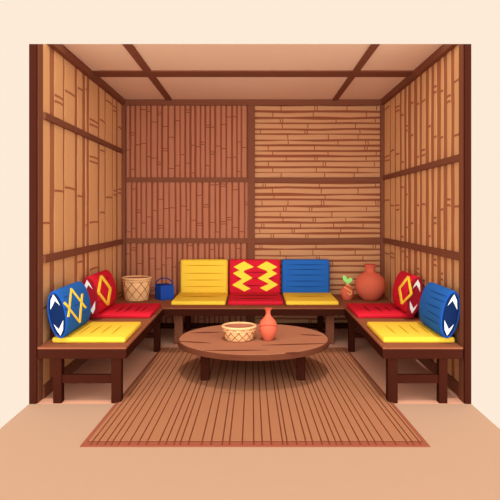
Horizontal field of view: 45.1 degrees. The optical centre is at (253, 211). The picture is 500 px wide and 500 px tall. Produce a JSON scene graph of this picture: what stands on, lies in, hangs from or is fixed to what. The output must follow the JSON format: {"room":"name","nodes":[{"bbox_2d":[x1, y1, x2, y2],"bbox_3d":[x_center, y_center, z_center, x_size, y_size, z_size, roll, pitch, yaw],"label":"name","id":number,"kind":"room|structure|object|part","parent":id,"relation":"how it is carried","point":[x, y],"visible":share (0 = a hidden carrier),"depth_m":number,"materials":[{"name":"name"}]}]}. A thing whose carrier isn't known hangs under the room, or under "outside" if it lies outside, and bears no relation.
{"room":"traditional dwelling","nodes":[
{"label":"traditional dwelling","id":0,"kind":"room"},
{"bbox_2d":[29,44,124,403],"bbox_3d":[-1.579,0.022,5.818,0.097,2.741,2.908,0,0,0],"label":"wall","id":1,"kind":"structure","parent":0,"point":[75,151],"depth_m":5.04,"materials":[{"name":"brown wood"}]},
{"bbox_3d":[-1.598,0.069,4.439,0.058,2.645,0.102,0,0,0],"label":"post","id":2,"kind":"part","parent":1,"relation":"part of","materials":[{"name":"brown wood"}]},
{"bbox_3d":[-1.570,1.344,5.839,0.020,0.096,2.698,0,0,0],"label":"baseboard","id":3,"kind":"part","parent":1,"relation":"part of","materials":[{"name":"brown wood"}]},
{"bbox_3d":[-1.577,-1.018,5.841,0.009,0.545,2.733,0,0,0],"label":"bamboo panel","id":4,"kind":"part","parent":1,"relation":"part of","materials":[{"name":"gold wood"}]},
{"bbox_3d":[-1.577,-0.186,5.840,0.009,1.018,2.735,0,0,0],"label":"bamboo panel","id":5,"kind":"part","parent":1,"relation":"part of","materials":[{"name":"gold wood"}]},
{"bbox_3d":[-1.577,0.838,5.842,0.009,0.916,2.736,0,0,0],"label":"bamboo panel","id":6,"kind":"part","parent":1,"relation":"part of","materials":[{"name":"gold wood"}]},
{"bbox_3d":[-1.565,0.352,5.839,0.030,0.058,2.698,0,0,0],"label":"rail","id":7,"kind":"part","parent":1,"relation":"part of","materials":[{"name":"brown wood"}]},
{"bbox_3d":[-1.565,-0.720,5.839,0.030,0.050,2.698,0,0,0],"label":"rail","id":8,"kind":"part","parent":1,"relation":"part of","materials":[{"name":"brown wood"}]},
{"bbox_2d":[0,329,499,499],"bbox_3d":[-0.024,1.440,4.932,3.206,0.096,4.728,0,0,0],"label":"floor","id":9,"kind":"structure","parent":0,"point":[42,457],"depth_m":3.37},
{"bbox_2d":[37,308,162,402],"bbox_3d":[-1.246,1.187,5.267,0.643,0.409,1.801,0,0,0],"label":"bench","id":10,"kind":"object","parent":9,"relation":"on","point":[58,352],"visible":0.76,"depth_m":4.39,"materials":[{"name":"brown wood"}]},
{"bbox_3d":[-1.427,1.217,4.409,0.060,0.349,0.066,0,0,0],"label":"leg","id":11,"kind":"part","parent":10,"relation":"part of","materials":[{"name":"brown wood"}]},
{"bbox_2d":[52,322,140,342],"bbox_3d":[-1.237,0.961,4.842,0.550,0.044,0.660,0,0,0],"label":"seat cushion","id":12,"kind":"object","parent":10,"relation":"on","point":[89,332],"visible":0.84,"depth_m":4.66,"materials":[{"name":"yellow fabric"}]},
{"bbox_2d":[47,281,90,337],"bbox_3d":[-1.455,0.763,4.761,0.159,0.355,0.714,0,0,0],"label":"pillow","id":13,"kind":"object","parent":12,"relation":"on","point":[69,306],"visible":1,"depth_m":4.56,"materials":[{"name":"blue fabric"}]},
{"bbox_3d":[-1.457,0.763,4.468,0.130,0.326,0.010,0,0,0],"label":"panel","id":14,"kind":"part","parent":13,"relation":"part of","materials":[{"name":"blue fabric"}]},
{"bbox_3d":[-0.998,1.217,4.409,0.072,0.349,0.066,0,0,0],"label":"leg","id":15,"kind":"part","parent":10,"relation":"part of","materials":[{"name":"brown wood"}]},
{"bbox_2d":[90,303,160,317],"bbox_3d":[-1.233,0.961,5.886,0.558,0.044,0.660,0,0,0],"label":"seat cushion","id":16,"kind":"object","parent":10,"relation":"on","point":[116,310],"visible":0.84,"depth_m":5.75,"materials":[{"name":"red fabric"}]},
{"bbox_2d":[83,270,115,315],"bbox_3d":[-1.469,0.763,5.747,0.159,0.355,0.770,0,0,0],"label":"pillow","id":17,"kind":"object","parent":16,"relation":"on","point":[100,286],"visible":0.8,"depth_m":5.58,"materials":[{"name":"red fabric"}]},
{"bbox_3d":[-1.471,0.763,5.422,0.130,0.326,0.010,0,0,0],"label":"panel","id":18,"kind":"part","parent":17,"relation":"part of","materials":[{"name":"red fabric"}]},
{"bbox_3d":[-0.964,1.217,6.015,0.060,0.349,0.066,0,0,0],"label":"leg","id":19,"kind":"part","parent":10,"relation":"part of","materials":[{"name":"brown wood"}]},
{"bbox_2d":[114,294,391,343],"bbox_3d":[-0.010,1.187,6.675,3.032,0.409,1.012,0,0,0],"label":"bench","id":20,"kind":"object","parent":9,"relation":"on","point":[178,311],"visible":0.47,"depth_m":6.20,"materials":[{"name":"brown wood"}]},
{"bbox_2d":[121,275,151,301],"bbox_3d":[-1.307,0.854,6.732,0.337,0.257,0.337,0,0,0],"label":"wicker basket","id":21,"kind":"object","parent":20,"relation":"on","point":[136,287],"visible":1,"depth_m":6.61,"materials":[{"name":"beige wicker"}]},
{"bbox_2d":[155,277,173,299],"bbox_3d":[-1.012,0.860,6.787,0.177,0.247,0.161,0,0,-33],"label":"bag","id":22,"kind":"object","parent":20,"relation":"on","point":[163,291],"visible":0.99,"depth_m":6.74,"materials":[{"name":"blue fabric"}]},
{"bbox_3d":[-1.006,0.822,6.792,0.142,0.019,0.142,0,0,-33],"label":"lid","id":23,"kind":"part","parent":22,"relation":"part of","materials":[{"name":"blue fabric"}]},
{"bbox_3d":[-1.006,0.805,6.774,0.205,0.139,0.013,0,0,0],"label":"handle","id":24,"kind":"part","parent":22,"relation":"part of","materials":[{"name":"blue fabric"}]},
{"bbox_3d":[-0.789,1.193,6.369,0.085,0.397,0.066,0,0,0],"label":"leg","id":25,"kind":"part","parent":20,"relation":"part of","materials":[{"name":"brown wood"}]},
{"bbox_3d":[-0.755,1.193,6.957,0.066,0.397,0.066,0,0,0],"label":"leg","id":26,"kind":"part","parent":20,"relation":"part of","materials":[{"name":"brown wood"}]},
{"bbox_2d":[171,293,227,304],"bbox_3d":[-0.583,0.961,6.694,0.575,0.044,0.701,0,0,0],"label":"seat cushion","id":27,"kind":"object","parent":20,"relation":"on","point":[181,298],"visible":1,"depth_m":6.47,"materials":[{"name":"yellow fabric"}]},
{"bbox_2d":[180,259,227,292],"bbox_3d":[-0.582,0.771,7.113,0.559,0.424,0.114,0,0,0],"label":"cushion","id":28,"kind":"object","parent":20,"relation":"on","point":[196,275],"visible":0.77,"depth_m":7.06,"materials":[{"name":"yellow fabric"}]},
{"bbox_2d":[229,259,280,293],"bbox_3d":[0.017,0.771,7.112,0.605,0.424,0.115,0,0,0],"label":"cushion","id":29,"kind":"object","parent":20,"relation":"on","point":[245,275],"visible":0.85,"depth_m":7.06,"materials":[{"name":"red fabric"}]},
{"bbox_2d":[228,293,282,304],"bbox_3d":[0.022,0.961,6.694,0.586,0.044,0.701,0,0,0],"label":"seat cushion","id":30,"kind":"object","parent":20,"relation":"on","point":[234,298],"visible":1,"depth_m":6.47,"materials":[{"name":"red fabric"}]},
{"bbox_2d":[282,259,329,294],"bbox_3d":[0.615,0.771,7.113,0.563,0.424,0.114,0,0,0],"label":"cushion","id":31,"kind":"object","parent":20,"relation":"on","point":[298,275],"visible":0.84,"depth_m":7.06,"materials":[{"name":"blue fabric"}]},
{"bbox_2d":[283,293,338,304],"bbox_3d":[0.622,0.961,6.694,0.557,0.044,0.701,0,0,0],"label":"seat cushion","id":32,"kind":"object","parent":20,"relation":"on","point":[290,298],"visible":1,"depth_m":6.47,"materials":[{"name":"yellow fabric"}]},
{"bbox_3d":[0.775,1.193,6.957,0.067,0.397,0.066,0,0,0],"label":"leg","id":33,"kind":"part","parent":20,"relation":"part of","materials":[{"name":"brown wood"}]},
{"bbox_3d":[0.806,1.193,6.369,0.085,0.397,0.066,0,0,0],"label":"leg","id":34,"kind":"part","parent":20,"relation":"part of","materials":[{"name":"brown wood"}]},
{"bbox_2d":[341,275,353,300],"bbox_3d":[1.046,0.844,6.720,0.146,0.277,0.146,0,0,30],"label":"potted plant","id":35,"kind":"object","parent":20,"relation":"on","point":[347,292],"visible":1,"depth_m":6.68,"materials":[{"name":"ceramic"}]},
{"bbox_2d":[355,264,385,300],"bbox_3d":[1.303,0.782,6.720,0.338,0.401,0.338,0,0,0],"label":"clay jar","id":36,"kind":"object","parent":20,"relation":"on","point":[370,285],"visible":1,"depth_m":6.61,"materials":[{"name":"ceramic"}]},
{"bbox_2d":[80,347,429,446],"bbox_3d":[0.009,1.386,4.860,2.072,0.012,2.592,0,0,0],"label":"floor mat","id":37,"kind":"object","parent":9,"relation":"on","point":[338,403],"visible":0.84,"depth_m":4.25,"materials":[{"name":"wicker"}]},
{"bbox_2d":[177,323,328,379],"bbox_3d":[0.000,1.229,5.154,1.301,0.301,1.385,0,0,0],"label":"coffee table","id":38,"kind":"object","parent":37,"relation":"on","point":[289,342],"visible":0.93,"depth_m":4.93,"materials":[{"name":"brown wood"}]},
{"bbox_3d":[-0.400,1.252,4.967,0.070,0.256,0.070,0,0,0],"label":"leg","id":39,"kind":"part","parent":38,"relation":"part of","materials":[{"name":"brown wood"}]},
{"bbox_2d":[221,322,256,341],"bbox_3d":[-0.122,1.016,5.100,0.299,0.122,0.299,0,0,0],"label":"wicker basket","id":40,"kind":"object","parent":38,"relation":"on","point":[232,331],"visible":1,"depth_m":5.00,"materials":[{"name":"beige wicker"}]},
{"bbox_2d":[259,307,276,340],"bbox_3d":[0.124,0.944,5.076,0.154,0.269,0.154,0,0,0],"label":"clay vase","id":41,"kind":"object","parent":38,"relation":"on","point":[268,325],"visible":1,"depth_m":5.03,"materials":[{"name":"ceramic"}]},
{"bbox_3d":[0.391,1.252,4.967,0.070,0.256,0.070,0,0,0],"label":"leg","id":42,"kind":"part","parent":38,"relation":"part of","materials":[{"name":"brown wood"}]},
{"bbox_2d":[345,308,462,402],"bbox_3d":[1.229,1.187,5.267,0.582,0.409,1.801,0,0,0],"label":"bench","id":43,"kind":"object","parent":9,"relation":"on","point":[391,352],"visible":0.77,"depth_m":4.39,"materials":[{"name":"brown wood"}]},
{"bbox_3d":[0.978,1.217,6.015,0.060,0.349,0.066,0,0,0],"label":"leg","id":44,"kind":"part","parent":43,"relation":"part of","materials":[{"name":"brown wood"}]},
{"bbox_2d":[347,303,413,317],"bbox_3d":[1.224,0.961,5.886,0.528,0.044,0.660,0,0,0],"label":"seat cushion","id":45,"kind":"object","parent":43,"relation":"on","point":[360,310],"visible":0.86,"depth_m":5.75,"materials":[{"name":"red fabric"}]},
{"bbox_2d":[392,271,422,315],"bbox_3d":[1.457,0.763,5.644,0.159,0.355,0.712,0,0,0],"label":"pillow","id":46,"kind":"object","parent":45,"relation":"on","point":[407,287],"visible":0.96,"depth_m":5.48,"materials":[{"name":"red fabric"}]},
{"bbox_3d":[1.459,0.763,5.446,0.130,0.326,0.010,0,0,0],"label":"panel","id":47,"kind":"part","parent":46,"relation":"part of","materials":[{"name":"red fabric"}]},
{"bbox_3d":[1.013,1.217,4.409,0.072,0.349,0.066,0,0,0],"label":"leg","id":48,"kind":"part","parent":43,"relation":"part of","materials":[{"name":"brown wood"}]},
{"bbox_2d":[367,322,454,342],"bbox_3d":[1.242,0.961,4.842,0.540,0.044,0.660,0,0,0],"label":"seat cushion","id":49,"kind":"object","parent":43,"relation":"on","point":[388,332],"visible":0.9,"depth_m":4.66,"materials":[{"name":"yellow fabric"}]},
{"bbox_2d":[419,282,459,337],"bbox_3d":[1.461,0.763,4.752,0.156,0.355,0.588,0,0,0],"label":"pillow","id":50,"kind":"object","parent":49,"relation":"on","point":[439,306],"visible":1,"depth_m":4.54,"materials":[{"name":"blue fabric"}]},
{"bbox_3d":[1.462,0.763,4.468,0.130,0.326,0.010,0,0,0],"label":"panel","id":51,"kind":"part","parent":50,"relation":"part of","materials":[{"name":"blue fabric"}]},
{"bbox_3d":[1.380,1.217,4.409,0.060,0.349,0.066,0,0,0],"label":"leg","id":52,"kind":"part","parent":43,"relation":"part of","materials":[{"name":"brown wood"}]},
{"bbox_2d":[121,99,384,328],"bbox_3d":[-0.024,0.024,7.224,3.206,2.736,0.096,0,0,0],"label":"wall","id":53,"kind":"structure","parent":0,"point":[228,179],"depth_m":7.22,"materials":[{"name":"brown wood"}]},
{"bbox_3d":[-1.557,0.024,7.202,0.059,2.736,0.053,0,0,0],"label":"corner post","id":54,"kind":"part","parent":53,"relation":"part of","materials":[{"name":"brown wood"}]},
{"bbox_3d":[-0.808,0.852,7.225,1.438,0.960,0.015,0,0,0],"label":"bamboo panel","id":55,"kind":"part","parent":53,"relation":"part of","materials":[{"name":"brown wood"}]},
{"bbox_3d":[-0.805,-0.845,7.225,1.444,0.864,0.015,0,0,0],"label":"bamboo panel","id":56,"kind":"part","parent":53,"relation":"part of","materials":[{"name":"brown wood"}]},
{"bbox_3d":[-0.796,-0.385,7.212,1.463,0.055,0.034,0,0,0],"label":"rail","id":57,"kind":"part","parent":53,"relation":"part of","materials":[{"name":"brown wood"}]},
{"bbox_3d":[-0.796,0.343,7.212,1.463,0.058,0.034,0,0,0],"label":"rail","id":58,"kind":"part","parent":53,"relation":"part of","materials":[{"name":"brown wood"}]},
{"bbox_3d":[-0.796,-0.022,7.225,1.461,0.672,0.015,0,0,0],"label":"bamboo panel","id":59,"kind":"part","parent":53,"relation":"part of","materials":[{"name":"brown wood"}]},
{"bbox_3d":[-0.024,0.028,7.208,0.082,2.609,0.041,0,0,0],"label":"post","id":60,"kind":"part","parent":53,"relation":"part of","materials":[{"name":"brown wood"}]},
{"bbox_3d":[-0.004,1.362,7.208,3.047,0.060,0.041,0,0,0],"label":"baseboard","id":61,"kind":"part","parent":53,"relation":"part of","materials":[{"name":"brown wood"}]},
{"bbox_3d":[0.768,-0.385,7.212,1.502,0.055,0.034,0,0,0],"label":"rail","id":62,"kind":"part","parent":53,"relation":"part of","materials":[{"name":"brown wood"}]},
{"bbox_3d":[0.768,0.343,7.212,1.502,0.058,0.034,0,0,0],"label":"rail","id":63,"kind":"part","parent":53,"relation":"part of","materials":[{"name":"brown wood"}]},
{"bbox_3d":[0.768,-0.846,7.225,1.502,0.866,0.015,0,0,0],"label":"bamboo panel","id":64,"kind":"part","parent":53,"relation":"part of","materials":[{"name":"brown wood"}]},
{"bbox_3d":[0.768,-0.015,7.225,1.502,0.660,0.015,0,0,0],"label":"bamboo panel","id":65,"kind":"part","parent":53,"relation":"part of","materials":[{"name":"brown wood"}]},
{"bbox_3d":[0.768,0.863,7.225,1.502,0.944,0.015,0,0,0],"label":"bamboo panel","id":66,"kind":"part","parent":53,"relation":"part of","materials":[{"name":"brown wood"}]},
{"bbox_3d":[1.546,0.024,7.202,0.059,2.736,0.053,0,0,0],"label":"corner post","id":67,"kind":"part","parent":53,"relation":"part of","materials":[{"name":"brown wood"}]},
{"bbox_2d":[63,44,442,100],"bbox_3d":[-0.024,-1.349,6.030,3.206,0.038,2.532,0,0,0],"label":"ceiling","id":68,"kind":"structure","parent":0,"point":[168,72],"depth_m":5.64,"materials":[{"name":"brown wood"}]},
{"bbox_2d":[341,285,353,300],"bbox_3d":[1.046,0.900,6.720,0.147,0.166,0.147,0,0,0],"label":"pot","id":69,"kind":"object","parent":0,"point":[347,292],"depth_m":6.67,"materials":[{"name":"ceramic"}]},
{"bbox_2d":[381,44,470,403],"bbox_3d":[1.549,0.022,5.818,0.061,2.741,2.908,0,0,0],"label":"wall","id":70,"kind":"structure","parent":0,"point":[427,177],"depth_m":5.17,"materials":[{"name":"brown wood"}]},
{"bbox_3d":[1.553,0.336,5.839,0.030,0.058,2.698,0,0,0],"label":"rail","id":71,"kind":"part","parent":70,"relation":"part of","materials":[{"name":"brown wood"}]},
{"bbox_3d":[1.553,-0.408,5.839,0.030,0.050,2.698,0,0,0],"label":"rail","id":72,"kind":"part","parent":70,"relation":"part of","materials":[{"name":"brown wood"}]},
{"bbox_3d":[1.565,-0.862,5.832,0.009,0.857,2.718,0,0,0],"label":"bamboo panel","id":73,"kind":"part","parent":70,"relation":"part of","materials":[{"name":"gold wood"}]},
{"bbox_3d":[1.565,-0.038,5.832,0.009,0.690,2.720,0,0,0],"label":"bamboo panel","id":74,"kind":"part","parent":70,"relation":"part of","materials":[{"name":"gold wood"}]},
{"bbox_3d":[1.565,0.830,5.831,0.009,0.931,2.719,0,0,0],"label":"bamboo panel","id":75,"kind":"part","parent":70,"relation":"part of","materials":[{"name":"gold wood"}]},
{"bbox_3d":[1.558,1.344,5.839,0.020,0.096,2.698,0,0,0],"label":"baseboard","id":76,"kind":"part","parent":70,"relation":"part of","materials":[{"name":"brown wood"}]},
{"bbox_3d":[1.555,0.069,4.439,0.048,2.645,0.102,0,0,0],"label":"post","id":77,"kind":"part","parent":70,"relation":"part of","materials":[{"name":"brown wood"}]}
]}

